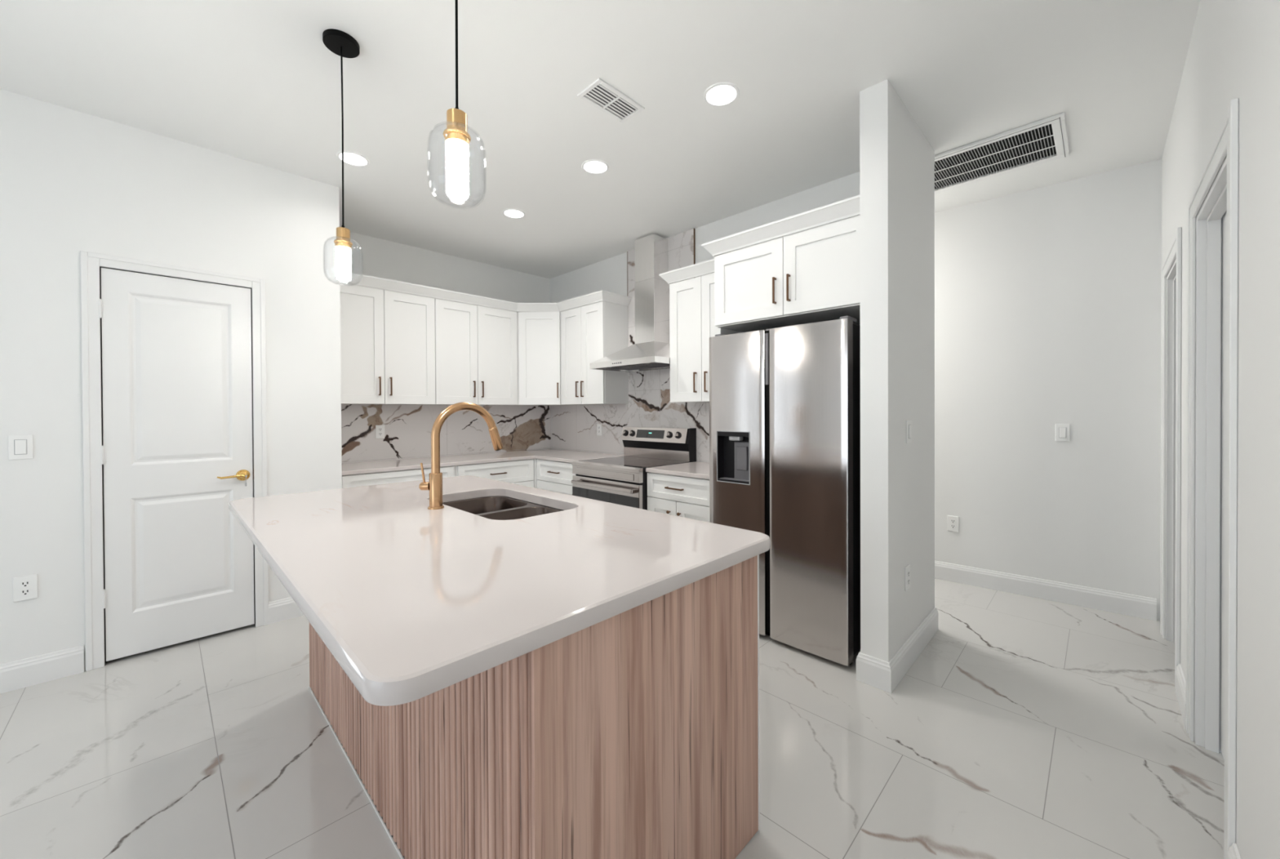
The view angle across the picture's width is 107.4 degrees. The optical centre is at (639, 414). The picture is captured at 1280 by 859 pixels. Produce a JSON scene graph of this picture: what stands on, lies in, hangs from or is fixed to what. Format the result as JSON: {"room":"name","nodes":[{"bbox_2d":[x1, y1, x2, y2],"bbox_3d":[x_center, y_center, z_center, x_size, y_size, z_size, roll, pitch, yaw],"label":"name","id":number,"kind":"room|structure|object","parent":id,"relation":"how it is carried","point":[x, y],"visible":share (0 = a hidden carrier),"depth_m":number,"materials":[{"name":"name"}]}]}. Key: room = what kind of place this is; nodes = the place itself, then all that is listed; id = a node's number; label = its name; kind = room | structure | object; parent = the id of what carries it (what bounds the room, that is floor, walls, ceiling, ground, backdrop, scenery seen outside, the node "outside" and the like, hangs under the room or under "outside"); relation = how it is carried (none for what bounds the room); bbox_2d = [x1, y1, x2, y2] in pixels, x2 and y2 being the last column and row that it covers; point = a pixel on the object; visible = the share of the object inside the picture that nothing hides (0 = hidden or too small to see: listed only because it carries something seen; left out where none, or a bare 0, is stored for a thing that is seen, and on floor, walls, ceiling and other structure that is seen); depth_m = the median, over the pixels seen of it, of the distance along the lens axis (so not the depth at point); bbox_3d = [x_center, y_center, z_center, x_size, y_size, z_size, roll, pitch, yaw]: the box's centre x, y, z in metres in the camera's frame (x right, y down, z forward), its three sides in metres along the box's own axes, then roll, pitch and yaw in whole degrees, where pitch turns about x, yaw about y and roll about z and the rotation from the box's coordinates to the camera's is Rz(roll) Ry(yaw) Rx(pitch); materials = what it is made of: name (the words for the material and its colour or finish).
{"room":"kitchen","nodes":[
{"label":"kitchen","id":0,"kind":"room"},
{"bbox_2d":[0,88,342,671],"bbox_3d":[-3.765,-0.106,1.977,0.830,2.810,4.151,0,1,44],"label":"wall","id":1,"kind":"structure","parent":0,"point":[72,181],"depth_m":2.37,"materials":[{"name":"white paint"}]},
{"bbox_2d":[8,434,33,459],"bbox_3d":[-2.931,0.153,2.225,0.013,0.116,0.072,0,1,44],"label":"light switch","id":2,"kind":"object","parent":1,"relation":"attached to","point":[20,446],"visible":1,"depth_m":2.22,"materials":[{"name":"white plastic"}]},
{"bbox_2d":[13,573,38,601],"bbox_3d":[-2.924,0.824,2.237,0.010,0.116,0.072,0,1,44],"label":"power outlet","id":3,"kind":"object","parent":1,"relation":"attached to","point":[24,587],"visible":1,"depth_m":2.23,"materials":[{"name":"white plastic"}]},
{"bbox_2d":[19,580,31,586],"bbox_3d":[-2.921,0.804,2.234,0.002,0.029,0.033,0,1,44],"label":"socket","id":4,"kind":"object","parent":3,"relation":"attached to","point":[22,583],"depth_m":2.23,"materials":[{"name":"white plastic"}]},
{"bbox_2d":[19,588,31,595],"bbox_3d":[-2.921,0.843,2.234,0.002,0.029,0.033,0,1,44],"label":"socket","id":5,"kind":"object","parent":3,"relation":"attached to","point":[23,592],"depth_m":2.23,"materials":[{"name":"white plastic"}]},
{"bbox_2d":[0,644,84,693],"bbox_3d":[-3.117,1.229,2.036,0.015,0.132,0.919,0,1,44],"label":"baseboard","id":6,"kind":"structure","parent":1,"relation":"attached to","point":[33,670],"depth_m":2.26,"materials":[{"name":"paint"}]},
{"bbox_2d":[80,250,268,671],"bbox_3d":[-2.541,0.233,2.620,0.016,2.111,0.728,0,1,44],"label":"trim","id":7,"kind":"structure","parent":1,"relation":"attached to","point":[90,262],"depth_m":2.40,"materials":[{"name":"paint"}]},
{"bbox_2d":[98,266,255,665],"bbox_3d":[-2.565,0.263,2.642,0.188,2.049,0.625,0,1,44],"label":"door","id":8,"kind":"structure","parent":1,"relation":"in","point":[177,447],"depth_m":2.60,"materials":[{"name":"paint"}]},
{"bbox_2d":[268,596,303,624],"bbox_3d":[-2.207,1.217,3.103,0.211,0.132,0.417,0,1,44],"label":"baseboard","id":9,"kind":"structure","parent":1,"relation":"attached to","point":[286,608],"depth_m":2.94,"materials":[{"name":"paint"}]},
{"bbox_2d":[342,231,550,405],"bbox_3d":[-1.868,-0.134,4.589,0.120,2.810,2.475,0,1,44],"label":"wall","id":10,"kind":"structure","parent":0,"point":[382,258],"depth_m":4.48,"materials":[{"name":"white paint"}]},
{"bbox_2d":[339,282,435,404],"bbox_3d":[-2.182,-0.550,3.918,0.367,0.925,0.820,0,1,44],"label":"upper cabinet","id":11,"kind":"object","parent":10,"relation":"attached to","point":[388,337],"visible":0.91,"depth_m":3.82,"materials":[{"name":"paint"}]},
{"bbox_2d":[341,404,551,462],"bbox_3d":[-1.807,0.148,4.556,0.012,0.487,2.266,0,1,44],"label":"backsplash","id":12,"kind":"structure","parent":10,"relation":"attached to","point":[407,428],"depth_m":4.38,"materials":[{"name":"stone"}]},
{"bbox_2d":[375,425,384,438],"bbox_3d":[-2.256,0.148,4.083,0.010,0.116,0.072,0,1,44],"label":"power outlet","id":13,"kind":"object","parent":12,"relation":"attached to","point":[380,429],"visible":1,"depth_m":4.08,"materials":[{"name":"white plastic"}]},
{"bbox_2d":[421,298,517,404],"bbox_3d":[-1.611,-0.557,4.501,0.367,0.925,0.810,0,1,44],"label":"upper cabinet","id":14,"kind":"object","parent":10,"relation":"attached to","point":[476,346],"visible":0.98,"depth_m":4.37,"materials":[{"name":"paint"}]},
{"bbox_2d":[0,0,1199,278],"bbox_3d":[-1.121,-1.573,1.852,5.200,0.100,7.900,0,1,44],"label":"ceiling","id":15,"kind":"structure","parent":0,"point":[258,82],"depth_m":2.20,"materials":[{"name":"white paint"}]},
{"bbox_2d":[322,28,363,285],"bbox_3d":[-1.216,-1.029,1.922,0.138,0.988,0.138,0,1,44],"label":"pendant lamp","id":16,"kind":"object","parent":15,"relation":"hanging from","point":[340,42],"visible":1,"depth_m":1.91,"materials":[{"name":"white glass"}]},
{"bbox_2d":[333,226,352,249],"bbox_3d":[-1.215,-0.721,1.925,0.066,0.078,0.066,0,1,44],"label":"socket","id":17,"kind":"object","parent":16,"relation":"attached to","point":[342,242],"depth_m":1.90,"materials":[{"name":"gold metal"}]},
{"bbox_2d":[336,151,369,166],"bbox_3d":[-1.711,-1.524,2.805,0.172,0.005,0.172,0,1,44],"label":"recessed light","id":18,"kind":"object","parent":15,"relation":"in","point":[353,158],"visible":0.94,"depth_m":2.80,"materials":[{"name":"white plastic"}]},
{"bbox_2d":[426,0,486,208],"bbox_3d":[-0.463,-1.027,1.183,0.138,0.988,0.138,0,1,44],"label":"pendant lamp","id":19,"kind":"object","parent":15,"relation":"hanging from","point":[457,138],"visible":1,"depth_m":1.17,"materials":[{"name":"white glass"}]},
{"bbox_2d":[443,108,471,147],"bbox_3d":[-0.461,-0.719,1.185,0.066,0.078,0.066,0,1,44],"label":"socket","id":20,"kind":"object","parent":19,"relation":"attached to","point":[456,133],"depth_m":1.16,"materials":[{"name":"gold metal"}]},
{"bbox_2d":[502,208,525,218],"bbox_3d":[-0.962,-1.533,3.589,0.172,0.005,0.172,0,1,44],"label":"recessed light","id":21,"kind":"object","parent":15,"relation":"in","point":[511,213],"visible":1,"depth_m":3.58,"materials":[{"name":"white plastic"}]},
{"bbox_2d":[581,159,608,173],"bbox_3d":[-0.276,-1.532,2.911,0.172,0.005,0.172,0,1,44],"label":"recessed light","id":22,"kind":"object","parent":15,"relation":"in","point":[593,166],"visible":1,"depth_m":2.90,"materials":[{"name":"white plastic"}]},
{"bbox_2d":[577,78,644,123],"bbox_3d":[-0.138,-1.526,2.296,0.162,0.010,0.300,0,1,44],"label":"ceiling vent","id":23,"kind":"object","parent":15,"relation":"in","point":[600,91],"visible":1,"depth_m":2.29,"materials":[{"name":"white plastic"}]},
{"bbox_2d":[702,82,739,106],"bbox_3d":[0.390,-1.531,2.253,0.172,0.005,0.172,0,1,44],"label":"recessed light","id":24,"kind":"object","parent":15,"relation":"in","point":[721,94],"visible":1,"depth_m":2.24,"materials":[{"name":"white plastic"}]},
{"bbox_2d":[934,112,1070,194],"bbox_3d":[2.046,-1.537,2.893,0.865,0.017,0.549,0,1,44],"label":"ceiling vent","id":25,"kind":"object","parent":15,"relation":"in","point":[1004,153],"visible":0.68,"depth_m":2.78,"materials":[{"name":"white plastic"}]},
{"bbox_2d":[0,577,1224,858],"bbox_3d":[-1.083,1.336,1.884,5.020,0.100,7.750,0,1,44],"label":"floor","id":26,"kind":"structure","parent":0,"point":[1024,726],"depth_m":1.76,"materials":[{"name":"tile"}]},
{"bbox_2d":[342,465,455,488],"bbox_3d":[-2.048,0.853,3.852,0.656,0.847,0.854,0,1,44],"label":"base cabinet","id":27,"kind":"object","parent":26,"relation":"on","point":[390,477],"visible":0.02,"depth_m":3.58,"materials":[{"name":"paint"}]},
{"bbox_2d":[342,448,623,475],"bbox_3d":[-1.350,0.409,4.111,1.288,0.030,2.265,0,1,44],"label":"countertop","id":28,"kind":"structure","parent":27,"relation":"on","point":[548,454],"depth_m":4.18,"materials":[{"name":"white stone"}]},
{"bbox_2d":[455,458,533,487],"bbox_3d":[-1.483,0.846,4.428,0.656,0.847,0.756,0,1,44],"label":"base cabinet","id":29,"kind":"object","parent":26,"relation":"on","point":[521,472],"visible":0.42,"depth_m":4.27,"materials":[{"name":"paint"}]},
{"bbox_2d":[308,554,759,858],"bbox_3d":[-0.587,0.847,1.840,1.918,0.874,0.836,0,1,44],"label":"kitchen island","id":30,"kind":"object","parent":26,"relation":"on","point":[633,733],"visible":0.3,"depth_m":1.12,"materials":[{"name":"white quartz"},{"name":"oak"},{"name":"dark oak"}]},
{"bbox_2d":[228,475,770,706],"bbox_3d":[-0.695,0.390,1.748,2.031,0.040,1.115,0,1,44],"label":"island countertop","id":31,"kind":"structure","parent":30,"relation":"on","point":[412,601],"depth_m":1.15,"materials":[{"name":"white stone"}]},
{"bbox_2d":[418,401,502,509],"bbox_3d":[-0.732,0.158,1.952,0.078,0.422,0.344,0,1,44],"label":"faucet","id":32,"kind":"object","parent":31,"relation":"on","point":[434,485],"visible":1,"depth_m":1.85,"materials":[{"name":"gold metal"}]},
{"bbox_2d":[442,496,562,519],"bbox_3d":[-0.596,0.512,1.999,0.740,0.208,0.420,0,1,44],"label":"sink","id":33,"kind":"object","parent":31,"relation":"in","point":[495,508],"visible":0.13,"depth_m":2.21,"materials":[{"name":"metal"}]},
{"bbox_2d":[533,458,537,488],"bbox_3d":[-1.007,0.840,4.928,0.632,0.847,0.624,0,1,44],"label":"base cabinet","id":34,"kind":"object","parent":26,"relation":"on","point":[535,479],"visible":0.08,"depth_m":4.49,"materials":[{"name":"paint"}]},
{"bbox_2d":[536,458,575,494],"bbox_3d":[-0.554,0.841,4.470,0.655,0.847,0.645,0,1,44],"label":"base cabinet","id":35,"kind":"object","parent":26,"relation":"on","point":[552,475],"visible":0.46,"depth_m":4.28,"materials":[{"name":"paint"}]},
{"bbox_2d":[571,426,696,510],"bbox_3d":[-0.071,0.690,3.919,0.800,1.154,0.727,0,1,44],"label":"range","id":36,"kind":"object","parent":26,"relation":"on","point":[620,480],"visible":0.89,"depth_m":3.85,"materials":[{"name":"silver metal"}]},
{"bbox_2d":[580,455,688,470],"bbox_3d":[-0.073,0.396,3.917,0.776,0.017,0.578,0,1,44],"label":"cooktop","id":37,"kind":"object","parent":36,"relation":"in","point":[633,462],"depth_m":3.87,"materials":[{"name":"grey glass"}]},
{"bbox_2d":[647,472,710,522],"bbox_3d":[0.472,0.843,3.463,0.609,0.847,0.645,0,1,44],"label":"base cabinet","id":38,"kind":"object","parent":26,"relation":"on","point":[688,497],"visible":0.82,"depth_m":3.25,"materials":[{"name":"paint"}]},
{"bbox_2d":[645,461,709,479],"bbox_3d":[0.478,0.404,3.468,0.609,0.030,0.623,0,1,44],"label":"countertop","id":39,"kind":"structure","parent":38,"relation":"on","point":[699,469],"depth_m":3.38,"materials":[{"name":"white stone"}]},
{"bbox_2d":[718,327,741,334],"bbox_3d":[0.721,0.350,3.264,0.019,1.836,0.573,0,1,44],"label":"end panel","id":40,"kind":"object","parent":26,"relation":"on","point":[721,331],"visible":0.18,"depth_m":3.09,"materials":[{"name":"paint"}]},
{"bbox_2d":[709,315,860,666],"bbox_3d":[0.965,0.385,2.855,0.835,1.768,0.697,0,1,44],"label":"refrigerator","id":41,"kind":"object","parent":26,"relation":"on","point":[784,402],"visible":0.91,"depth_m":2.50,"materials":[{"name":"silver metal"}]},
{"bbox_2d":[550,171,859,405],"bbox_3d":[0.312,-0.141,4.109,3.664,2.810,0.067,0,1,44],"label":"wall","id":42,"kind":"structure","parent":0,"point":[610,274],"depth_m":3.74,"materials":[{"name":"white paint"}]},
{"bbox_2d":[517,311,573,405],"bbox_3d":[-1.006,-0.563,4.913,0.652,0.925,0.622,0,1,44],"label":"upper cabinet","id":43,"kind":"object","parent":42,"relation":"attached to","point":[539,333],"visible":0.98,"depth_m":4.68,"materials":[{"name":"paint"}]},
{"bbox_2d":[560,301,628,404],"bbox_3d":[-0.456,-0.564,4.561,0.636,0.925,0.354,0,1,44],"label":"upper cabinet","id":44,"kind":"object","parent":42,"relation":"attached to","point":[590,333],"visible":1,"depth_m":4.40,"materials":[{"name":"paint"}]},
{"bbox_2d":[339,272,631,311],"bbox_3d":[-1.315,-1.058,4.227,2.462,0.076,0.782,0,0,-19],"label":"crown molding","id":45,"kind":"structure","parent":44,"relation":"attached to","point":[366,281],"depth_m":4.25,"materials":[{"name":"paint"}]},
{"bbox_2d":[626,251,627,296],"bbox_3d":[-0.114,-1.291,4.456,0.006,0.509,0.014,0,1,44],"label":"trim","id":46,"kind":"structure","parent":42,"relation":"attached to","point":[627,251],"depth_m":4.45,"materials":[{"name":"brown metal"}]},
{"bbox_2d":[589,233,670,372],"bbox_3d":[0.002,-0.964,3.999,0.772,1.125,0.484,0,1,44],"label":"range hood","id":47,"kind":"object","parent":42,"relation":"attached to","point":[651,350],"visible":0.94,"depth_m":4.02,"materials":[{"name":"metal"}]},
{"bbox_2d":[550,228,709,462],"bbox_3d":[-0.058,-0.581,4.411,2.684,1.930,0.012,0,1,44],"label":"backsplash","id":48,"kind":"structure","parent":42,"relation":"attached to","point":[573,427],"depth_m":4.39,"materials":[{"name":"stone"}]},
{"bbox_2d":[596,423,601,435],"bbox_3d":[-0.411,0.150,4.751,0.072,0.116,0.010,0,1,44],"label":"power outlet","id":49,"kind":"object","parent":48,"relation":"attached to","point":[598,425],"visible":1,"depth_m":4.75,"materials":[{"name":"white plastic"}]},
{"bbox_2d":[669,272,718,402],"bbox_3d":[0.556,-0.561,3.568,0.620,0.925,0.354,0,1,44],"label":"upper cabinet","id":50,"kind":"object","parent":42,"relation":"attached to","point":[691,300],"visible":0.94,"depth_m":3.54,"materials":[{"name":"paint"}]},
{"bbox_2d":[693,228,695,264],"bbox_3d":[0.452,-1.290,3.901,0.006,0.509,0.014,0,1,44],"label":"trim","id":51,"kind":"structure","parent":42,"relation":"attached to","point":[694,228],"depth_m":3.89,"materials":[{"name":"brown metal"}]},
{"bbox_2d":[714,215,860,332],"bbox_3d":[1.024,-0.794,2.901,0.954,0.454,0.647,0,1,44],"label":"upper cabinet","id":52,"kind":"object","parent":42,"relation":"attached to","point":[812,275],"visible":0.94,"depth_m":2.67,"materials":[{"name":"paint"}]},
{"bbox_2d":[658,195,859,284],"bbox_3d":[0.767,-1.060,3.131,1.645,0.076,0.674,0,1,44],"label":"crown molding","id":53,"kind":"structure","parent":52,"relation":"on","point":[848,207],"depth_m":2.72,"materials":[{"name":"paint"}]},
{"bbox_2d":[859,79,934,662],"bbox_3d":[1.392,-0.135,2.506,0.123,2.810,0.843,0,1,44],"label":"wall partition","id":54,"kind":"structure","parent":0,"point":[897,160],"depth_m":2.24,"materials":[{"name":"white paint"}]},
{"bbox_2d":[856,607,937,693],"bbox_3d":[0.809,1.202,3.093,1.806,0.132,0.874,0,1,44],"label":"baseboard","id":55,"kind":"structure","parent":54,"relation":"attached to","point":[884,675],"depth_m":2.25,"materials":[{"name":"paint"}]},
{"bbox_2d":[904,564,910,591],"bbox_3d":[1.350,0.821,2.370,0.010,0.116,0.072,0,1,44],"label":"power outlet","id":56,"kind":"object","parent":54,"relation":"attached to","point":[907,569],"visible":1,"depth_m":2.35,"materials":[{"name":"white plastic"}]},
{"bbox_2d":[906,419,911,443],"bbox_3d":[1.365,0.086,2.381,0.013,0.116,0.072,0,1,44],"label":"light switch","id":57,"kind":"object","parent":54,"relation":"attached to","point":[908,423],"visible":1,"depth_m":2.37,"materials":[{"name":"white plastic"}]},
{"bbox_2d":[934,159,1161,620],"bbox_3d":[2.185,-0.148,3.768,3.098,2.810,0.120,0,1,40],"label":"wall","id":58,"kind":"structure","parent":0,"point":[1048,299],"depth_m":3.17,"materials":[{"name":"white paint"}]},
{"bbox_2d":[947,515,959,532],"bbox_3d":[2.361,0.821,3.546,0.072,0.116,0.010,0,1,40],"label":"power outlet","id":59,"kind":"object","parent":58,"relation":"attached to","point":[953,521],"visible":1,"depth_m":3.54,"materials":[{"name":"white plastic"}]},
{"bbox_2d":[934,560,1156,620],"bbox_3d":[2.111,1.191,3.757,2.741,0.132,0.015,0,1,40],"label":"baseboard","id":60,"kind":"structure","parent":58,"relation":"attached to","point":[1141,606],"depth_m":3.18,"materials":[{"name":"paint"}]},
{"bbox_2d":[1055,423,1070,441],"bbox_3d":[2.826,0.119,3.144,0.072,0.116,0.013,0,1,40],"label":"light switch","id":61,"kind":"object","parent":58,"relation":"attached to","point":[1062,430],"visible":1,"depth_m":3.14,"materials":[{"name":"white plastic"}]},
{"bbox_2d":[1161,0,1279,858],"bbox_3d":[0.631,-0.115,0.185,0.120,2.810,7.750,0,1,44],"label":"wall","id":62,"kind":"structure","parent":0,"point":[1233,51],"depth_m":1.16,"materials":[{"name":"white paint"}]},
{"bbox_2d":[1160,226,1182,688],"bbox_3d":[2.732,0.204,2.424,0.014,2.118,0.789,0,1,44],"label":"trim","id":63,"kind":"structure","parent":62,"relation":"attached to","point":[1175,250],"depth_m":2.17,"materials":[{"name":"paint"}]},
{"bbox_2d":[1165,258,1176,642],"bbox_3d":[2.780,0.249,2.377,0.120,2.030,0.613,0,1,44],"label":"door","id":64,"kind":"structure","parent":62,"relation":"attached to","point":[1171,277],"depth_m":2.61,"materials":[{"name":"paint"}]},
{"bbox_2d":[1175,663,1186,728],"bbox_3d":[2.335,1.202,2.023,0.015,0.132,0.352,0,1,44],"label":"baseboard","id":65,"kind":"structure","parent":62,"relation":"attached to","point":[1180,682],"depth_m":2.02,"materials":[{"name":"paint"}]},
{"bbox_2d":[1194,156,1226,752],"bbox_3d":[1.944,0.259,1.525,0.120,2.030,0.705,0,1,44],"label":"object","id":66,"kind":"structure","parent":62,"relation":"attached to","point":[1209,233],"depth_m":1.77,"materials":[{"name":"paint"}]},
{"bbox_2d":[1186,97,1239,858],"bbox_3d":[1.895,0.215,1.572,0.014,2.118,0.881,0,1,44],"label":"trim","id":67,"kind":"structure","parent":62,"relation":"attached to","point":[1226,141],"depth_m":1.28,"materials":[{"name":"paint"}]},
{"bbox_2d":[1220,212,1226,759],"bbox_3d":[1.958,0.264,1.511,0.035,1.996,0.663,0,1,44],"label":"door","id":68,"kind":"structure","parent":62,"relation":"in","point":[1224,250],"depth_m":1.73,"materials":[{"name":"paint"}]},
{"bbox_2d":[1226,842,1240,858],"bbox_3d":[-0.216,1.233,-0.577,0.015,0.132,5.153,0,1,44],"label":"baseboard","id":69,"kind":"structure","parent":62,"relation":"attached to","point":[1233,853],"depth_m":1.25,"materials":[{"name":"paint"}]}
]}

